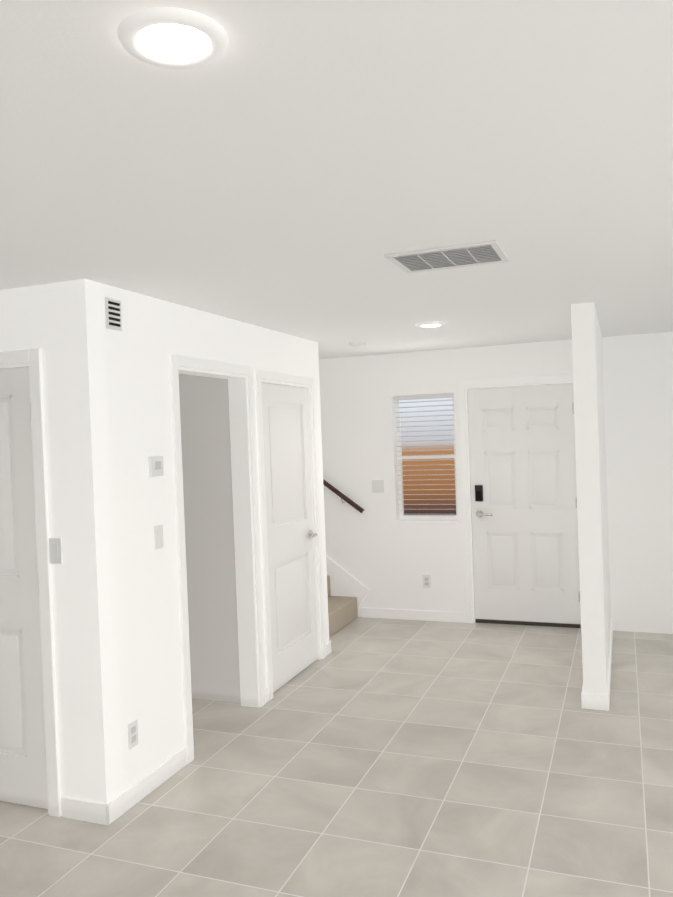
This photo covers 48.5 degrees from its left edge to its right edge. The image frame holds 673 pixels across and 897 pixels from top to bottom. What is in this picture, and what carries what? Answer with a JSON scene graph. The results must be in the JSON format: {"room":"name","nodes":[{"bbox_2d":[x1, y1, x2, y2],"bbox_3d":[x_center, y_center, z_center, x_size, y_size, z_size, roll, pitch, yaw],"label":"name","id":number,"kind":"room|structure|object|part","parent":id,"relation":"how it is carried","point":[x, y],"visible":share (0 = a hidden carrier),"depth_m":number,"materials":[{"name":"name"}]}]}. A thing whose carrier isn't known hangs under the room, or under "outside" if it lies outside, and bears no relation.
{"room":"empty living room","nodes":[
{"label":"empty living room","id":0,"kind":"room"},
{"bbox_2d":[0,279,123,815],"bbox_3d":[-2.275,0.494,3.798,2.670,2.390,0.120,-2,1,21],"label":"wall","id":1,"kind":"structure","parent":0,"point":[60,325],"depth_m":3.31,"materials":[{"name":"white paint"}]},
{"bbox_2d":[0,367,47,808],"bbox_3d":[-1.727,0.652,3.530,0.816,2.019,0.106,-2,1,21],"label":"door leaf","id":2,"kind":"structure","parent":1,"relation":"in","point":[23,777],"depth_m":3.44,"materials":[{"name":"white wood"}]},
{"bbox_2d":[0,348,60,816],"bbox_3d":[-1.710,0.617,3.584,0.966,2.108,0.148,-2,1,21],"label":"door frame","id":3,"kind":"structure","parent":1,"relation":"attached to","point":[30,359],"depth_m":3.35,"materials":[{"name":"white wood"}]},
{"bbox_2d":[49,538,61,563],"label":"light switch","id":4,"kind":"object","parent":1,"relation":"attached to","point":[55,550],"depth_m":3.34,"materials":[{"name":"white plastic"}]},
{"bbox_2d":[97,748,185,825],"bbox_3d":[-0.893,1.597,3.564,0.012,0.090,0.632,-2,1,21],"label":"baseboard","id":5,"kind":"structure","parent":1,"relation":"attached to","point":[114,809],"depth_m":3.49,"materials":[{"name":"white wood"}]},
{"bbox_2d":[179,374,240,703],"bbox_3d":[-1.149,0.434,4.951,1.150,2.390,0.100,-2,1,21],"label":"wall","id":6,"kind":"structure","parent":0,"point":[209,532],"depth_m":4.77,"materials":[{"name":"grey paint"}]},
{"bbox_2d":[102,284,328,790],"bbox_3d":[-0.608,0.419,4.588,0.120,2.390,2.550,-2,1,21],"label":"wall block","id":7,"kind":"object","parent":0,"point":[147,340],"visible":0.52,"depth_m":3.66,"materials":[{"name":"white paint"}]},
{"bbox_2d":[105,297,121,330],"bbox_3d":[-1.019,-0.613,3.419,0.010,0.140,0.110,-2,1,21],"label":"air vent register","id":8,"kind":"object","parent":7,"relation":"attached to","point":[113,316],"visible":1,"depth_m":3.41,"materials":[{"name":"white metal"}]},
{"bbox_2d":[148,456,163,476],"bbox_3d":[-0.888,0.089,3.684,0.023,0.100,0.100,-2,1,21],"label":"thermostat","id":9,"kind":"object","parent":7,"relation":"attached to","point":[156,467],"visible":0.94,"depth_m":3.67,"materials":[{"name":"white plastic"}]},
{"bbox_2d":[169,354,265,763],"bbox_3d":[-0.709,0.563,4.294,0.138,2.120,0.900,-2,1,21],"label":"door frame","id":10,"kind":"structure","parent":7,"relation":"attached to","point":[246,530],"depth_m":4.63,"materials":[{"name":"white wood"}]},
{"bbox_2d":[261,383,317,692],"bbox_3d":[-0.308,0.573,5.193,0.106,2.019,0.816,-2,1,21],"label":"door leaf","id":11,"kind":"structure","parent":7,"relation":"in","point":[291,534],"depth_m":5.19,"materials":[{"name":"white wood"}]},
{"bbox_2d":[255,369,325,700],"bbox_3d":[-0.362,0.541,5.215,0.148,2.108,0.966,-2,1,21],"label":"door frame","id":12,"kind":"structure","parent":7,"relation":"attached to","point":[263,376],"depth_m":5.15,"materials":[{"name":"white wood"}]},
{"bbox_2d":[0,617,672,896],"bbox_3d":[-0.898,1.683,2.568,9.250,0.050,9.240,-2,1,21],"label":"floor","id":13,"kind":"structure","parent":0,"point":[374,757],"depth_m":3.49,"materials":[{"name":"tile"}]},
{"bbox_2d":[325,640,331,654],"bbox_3d":[-0.163,1.534,5.823,0.262,0.090,0.012,-2,1,21],"label":"baseboard","id":14,"kind":"structure","parent":13,"relation":"on","point":[328,650],"depth_m":5.72,"materials":[{"name":"white wood"}]},
{"bbox_2d":[327,575,357,637],"bbox_3d":[-1.265,0.749,6.815,2.660,1.710,1.076,-2,1,21],"label":"carpeted stairs","id":15,"kind":"structure","parent":13,"relation":"on","point":[342,611],"depth_m":6.57,"materials":[{"name":"beige carpet"}]},
{"bbox_2d":[0,0,672,358],"bbox_3d":[-0.990,-0.755,2.530,9.250,0.050,9.240,-2,1,21],"label":"ceiling","id":16,"kind":"structure","parent":0,"point":[299,168],"depth_m":1.99,"materials":[{"name":"white paint"}]},
{"bbox_2d":[117,7,228,68],"bbox_3d":[-0.292,-0.731,1.343,0.196,0.012,0.196,-2,1,21],"label":"recessed light","id":17,"kind":"object","parent":16,"relation":"in","point":[174,37],"visible":0.98,"depth_m":1.32,"materials":[{"name":"white plastic"}]},
{"bbox_2d":[349,341,365,347],"bbox_3d":[0.166,-0.808,5.814,0.134,0.034,0.134,-2,1,21],"label":"smoke detector","id":18,"kind":"object","parent":16,"relation":"attached to","point":[358,344],"visible":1,"depth_m":5.76,"materials":[{"name":"white plastic"}]},
{"bbox_2d":[416,322,444,327],"bbox_3d":[0.626,-0.822,4.973,0.196,0.012,0.196,-2,1,21],"label":"recessed light","id":19,"kind":"object","parent":16,"relation":"in","point":[429,324],"visible":1,"depth_m":4.93,"materials":[{"name":"white plastic"}]},
{"bbox_2d":[384,240,509,273],"bbox_3d":[0.465,-0.788,3.098,0.450,0.010,0.360,-2,1,21],"label":"ceiling vent","id":20,"kind":"object","parent":16,"relation":"in","point":[463,255],"visible":1,"depth_m":3.07,"materials":[{"name":"white metal"}]},
{"bbox_2d":[319,332,672,633],"bbox_3d":[0.615,0.339,6.764,8.950,2.390,0.150,-2,1,21],"label":"wall","id":21,"kind":"structure","parent":0,"point":[381,555],"depth_m":6.52,"materials":[{"name":"white paint"}]},
{"bbox_2d":[323,479,363,512],"bbox_3d":[-0.645,-0.083,7.100,1.883,1.393,0.096,-2,1,21],"label":"stair handrail","id":22,"kind":"object","parent":21,"relation":"attached to","point":[343,497],"visible":0.38,"depth_m":6.80,"materials":[{"name":"brown wood"}]},
{"bbox_2d":[326,556,369,607],"bbox_3d":[-0.897,0.598,7.258,2.517,1.952,0.018,-2,1,21],"label":"trim","id":23,"kind":"structure","parent":21,"relation":"attached to","point":[343,582],"depth_m":6.89,"materials":[{"name":"white wood"}]},
{"bbox_2d":[372,480,383,492],"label":"light switch","id":24,"kind":"object","parent":21,"relation":"attached to","point":[377,485],"depth_m":6.77,"materials":[{"name":"white plastic"}]},
{"bbox_2d":[362,607,464,622],"bbox_3d":[0.675,1.489,6.688,0.950,0.090,0.012,-2,1,21],"label":"baseboard","id":25,"kind":"structure","parent":21,"relation":"attached to","point":[442,616],"depth_m":6.67,"materials":[{"name":"white wood"}]},
{"bbox_2d":[395,398,457,519],"bbox_3d":[0.822,0.077,6.726,0.560,1.120,0.042,-2,1,21],"label":"window","id":26,"kind":"structure","parent":21,"relation":"in","point":[449,512],"depth_m":6.75,"materials":[{"name":"white"}]},
{"bbox_2d":[394,393,457,504],"bbox_3d":[0.800,0.056,6.671,0.548,1.071,0.055,-2,1,21],"label":"window blind","id":27,"kind":"object","parent":26,"relation":"attached to","point":[426,396],"visible":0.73,"depth_m":6.65,"materials":[{"name":"white plastic"}]},
{"bbox_2d":[422,575,430,587],"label":"outlet","id":28,"kind":"object","parent":21,"relation":"attached to","point":[426,578],"depth_m":6.63,"materials":[{"name":"white plastic"}]},
{"bbox_2d":[395,521,458,522],"bbox_3d":[0.797,0.651,6.612,0.584,0.019,0.023,-2,1,21],"label":"window sill","id":29,"kind":"structure","parent":21,"relation":"attached to","point":[426,521],"depth_m":6.60,"materials":[{"name":"white wood"}]},
{"bbox_2d":[458,374,580,627],"bbox_3d":[1.587,0.451,6.357,1.026,2.108,0.184,-2,1,21],"label":"door leaf","id":30,"kind":"structure","parent":21,"relation":"in","point":[464,386],"depth_m":6.34,"materials":[{"name":"white wood"}]},
{"bbox_3d":[1.577,0.488,6.321,0.876,2.026,0.106,-2,1,21],"label":"front door leaf","id":31,"kind":"part","parent":30,"relation":"part of","materials":[{"name":"white wood"}]},
{"bbox_2d":[571,302,610,694],"bbox_3d":[1.810,0.319,5.245,0.130,2.390,1.830,-2,1,21],"label":"wall","id":32,"kind":"structure","parent":0,"point":[590,448],"depth_m":4.40,"materials":[{"name":"white paint"}]},
{"bbox_2d":[581,685,592,708],"bbox_3d":[1.799,1.469,5.278,0.042,0.090,1.842,-2,1,21],"label":"baseboard","id":33,"kind":"structure","parent":32,"relation":"attached to","point":[586,699],"depth_m":4.41,"materials":[{"name":"white wood"}]},
{"bbox_2d":[601,620,612,710],"bbox_3d":[1.917,1.466,5.232,0.012,0.090,1.842,-2,1,21],"label":"baseboard","id":34,"kind":"structure","parent":32,"relation":"attached to","point":[607,697],"depth_m":4.79,"materials":[{"name":"white wood"}]},
{"bbox_3d":[-4.493,0.606,1.946,0.150,2.390,5.170,-2,1,21],"label":"wall","id":35,"kind":"structure","parent":0,"visible":0},
{"bbox_2d":[127,719,138,749],"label":"outlet","id":36,"kind":"object","parent":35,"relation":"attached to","point":[132,727],"depth_m":3.46,"materials":[{"name":"white plastic"}]},
{"bbox_2d":[154,524,163,549],"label":"light switch","id":37,"kind":"object","parent":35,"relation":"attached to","point":[158,530],"depth_m":3.70,"materials":[{"name":"white plastic"}]}
]}

